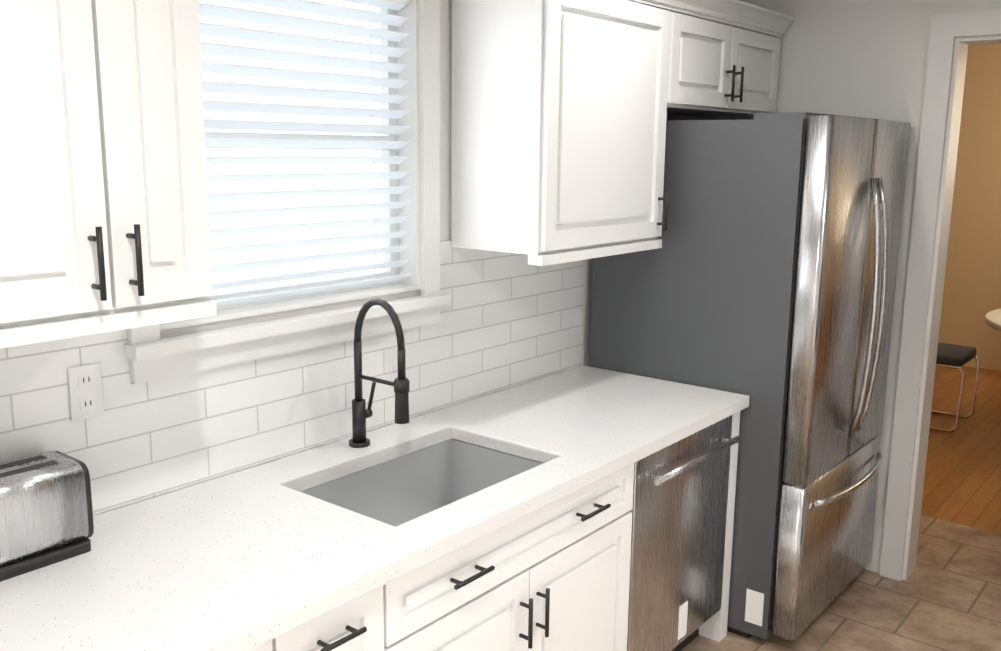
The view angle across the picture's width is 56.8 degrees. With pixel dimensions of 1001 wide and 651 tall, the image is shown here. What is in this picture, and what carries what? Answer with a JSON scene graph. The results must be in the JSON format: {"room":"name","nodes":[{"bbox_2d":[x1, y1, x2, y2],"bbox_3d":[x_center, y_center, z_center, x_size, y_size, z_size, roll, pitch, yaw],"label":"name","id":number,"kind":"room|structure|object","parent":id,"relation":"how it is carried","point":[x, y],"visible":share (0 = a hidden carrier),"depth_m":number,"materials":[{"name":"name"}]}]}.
{"room":"kitchen","nodes":[
{"label":"kitchen","id":0,"kind":"room"},
{"bbox_2d":[93,0,700,515],"bbox_3d":[-0.913,0.016,2.140,0.120,2.620,5.790,9,14,38],"label":"wall","id":1,"kind":"structure","parent":0,"point":[445,5],"depth_m":2.83,"materials":[{"name":"white paint"}]},
{"bbox_2d":[0,0,215,339],"bbox_3d":[-0.922,-0.412,1.633,0.358,0.791,0.690,9,14,38],"label":"upper cabinet","id":2,"kind":"object","parent":1,"relation":"attached to","point":[104,217],"depth_m":1.64,"materials":[{"name":"white wood"}]},
{"bbox_2d":[124,0,449,383],"bbox_3d":[-0.560,-0.468,2.455,0.200,1.060,1.050,9,14,38],"label":"kitchen window","id":3,"kind":"structure","parent":1,"relation":"in","point":[150,354],"depth_m":2.62,"materials":[{"name":"white wood"}]},
{"bbox_2d":[199,0,410,306],"bbox_3d":[-0.553,-0.490,2.445,0.047,0.847,0.860,9,14,38],"label":"window blinds","id":4,"kind":"object","parent":3,"relation":"attached to","point":[230,13],"visible":0.6,"depth_m":2.47,"materials":[{"name":"white plastic"}]},
{"bbox_2d":[0,240,584,514],"bbox_3d":[-0.721,0.120,2.299,0.008,0.540,3.305,9,14,38],"label":"backsplash","id":5,"kind":"structure","parent":1,"relation":"attached to","point":[508,320],"depth_m":2.47,"materials":[{"name":"tile"}]},
{"bbox_2d":[67,362,103,420],"bbox_3d":[-0.914,0.146,2.045,0.007,0.120,0.075,9,14,38],"label":"electrical outlet","id":6,"kind":"object","parent":5,"relation":"attached to","point":[85,390],"visible":1,"depth_m":2.04,"materials":[{"name":"white plastic"}]},
{"bbox_2d":[451,0,678,259],"bbox_3d":[0.211,-0.663,3.015,0.358,0.791,0.710,9,14,38],"label":"upper cabinet","id":7,"kind":"object","parent":1,"relation":"attached to","point":[561,110],"depth_m":2.80,"materials":[{"name":"white wood"}]},
{"bbox_2d":[675,0,786,116],"bbox_3d":[0.728,-1.002,3.600,0.358,0.335,0.930,9,14,38],"label":"upper cabinet","id":8,"kind":"object","parent":1,"relation":"attached to","point":[727,64],"depth_m":3.46,"materials":[{"name":"white wood"}]},
{"bbox_2d":[681,366,1000,650],"bbox_3d":[1.638,1.210,3.172,5.440,0.060,10.240,9,14,38],"label":"floor","id":9,"kind":"structure","parent":0,"point":[945,595],"depth_m":3.89,"materials":[{"name":"tile"}]},
{"bbox_2d":[250,621,309,650],"bbox_3d":[-0.958,1.003,1.632,0.658,0.870,1.019,9,14,38],"label":"base cabinet","id":10,"kind":"object","parent":9,"relation":"on","point":[297,639],"depth_m":1.73,"materials":[{"name":"white wood"}]},
{"bbox_2d":[0,365,749,650],"bbox_3d":[-0.447,0.448,2.141,0.690,0.040,3.315,9,14,38],"label":"countertop","id":11,"kind":"structure","parent":10,"relation":"on","point":[249,559],"depth_m":2.04,"materials":[{"name":"stone"}]},
{"bbox_2d":[0,450,93,581],"bbox_3d":[-0.995,0.383,1.839,0.165,0.190,0.297,9,14,38],"label":"toaster","id":12,"kind":"object","parent":11,"relation":"on","point":[46,515],"visible":1,"depth_m":1.83,"materials":[{"name":"silver metal"}]},
{"bbox_2d":[349,298,409,447],"bbox_3d":[-0.327,0.135,2.538,0.220,0.430,0.081,9,14,38],"label":"faucet","id":13,"kind":"object","parent":11,"relation":"on","point":[361,413],"visible":1,"depth_m":2.53,"materials":[{"name":"black metal"}]},
{"bbox_2d":[301,439,542,526],"bbox_3d":[-0.191,0.520,2.457,0.418,0.214,0.648,9,14,38],"label":"sink","id":14,"kind":"object","parent":11,"relation":"in","point":[398,491],"visible":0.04,"depth_m":2.69,"materials":[{"name":"silver metal"}]},
{"bbox_2d":[310,571,413,650],"bbox_3d":[-0.588,0.921,2.084,0.658,0.870,0.398,9,14,38],"label":"base cabinet","id":15,"kind":"object","parent":9,"relation":"on","point":[381,619],"depth_m":1.90,"materials":[{"name":"white wood"}]},
{"bbox_2d":[414,439,633,650],"bbox_3d":[-0.204,0.836,2.552,0.658,0.870,1.060,9,14,38],"label":"base cabinet","id":16,"kind":"object","parent":9,"relation":"on","point":[554,576],"depth_m":2.37,"materials":[{"name":"white wood"}]},
{"bbox_2d":[627,415,739,650],"bbox_3d":[0.357,0.722,3.186,0.706,0.867,0.642,9,14,38],"label":"dishwasher","id":17,"kind":"object","parent":9,"relation":"on","point":[680,497],"visible":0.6,"depth_m":2.96,"materials":[{"name":"grey metal"}]},
{"bbox_2d":[589,112,909,639],"bbox_3d":[0.984,0.136,3.641,0.955,1.862,0.854,9,14,38],"label":"refrigerator","id":18,"kind":"object","parent":9,"relation":"on","point":[764,277],"visible":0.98,"depth_m":3.23,"materials":[{"name":"grey metal"}]},
{"bbox_2d":[930,343,979,432],"bbox_3d":[2.800,0.120,6.069,0.560,1.019,0.442,9,14,38],"label":"dining chair","id":19,"kind":"object","parent":9,"relation":"on","point":[952,356],"visible":0.4,"depth_m":5.89,"materials":[{"name":"grey fabric"}]},
{"bbox_2d":[985,309,1000,330],"bbox_3d":[3.604,0.378,5.457,1.400,0.760,1.400,9,14,38],"label":"dining table","id":20,"kind":"object","parent":9,"relation":"on","point":[993,319],"visible":1,"depth_m":5.60,"materials":[{"name":"white"}]},
{"bbox_2d":[701,0,1000,573],"bbox_3d":[1.942,-0.206,3.462,2.640,2.620,0.120,9,14,38],"label":"wall","id":21,"kind":"structure","parent":0,"point":[859,58],"depth_m":3.68,"materials":[{"name":"white paint"}]},
{"bbox_2d":[879,9,1000,580],"bbox_3d":[2.068,-0.001,3.395,1.080,2.245,0.161,9,14,38],"label":"door frame","id":22,"kind":"structure","parent":21,"relation":"attached to","point":[946,29],"depth_m":3.62,"materials":[{"name":"white wood"}]},
{"bbox_2d":[938,43,1000,370],"bbox_3d":[4.828,-0.811,6.796,5.440,2.620,0.120,9,14,38],"label":"wall","id":23,"kind":"structure","parent":0,"point":[972,292],"depth_m":7.48,"materials":[{"name":"beige paint"}]}
]}

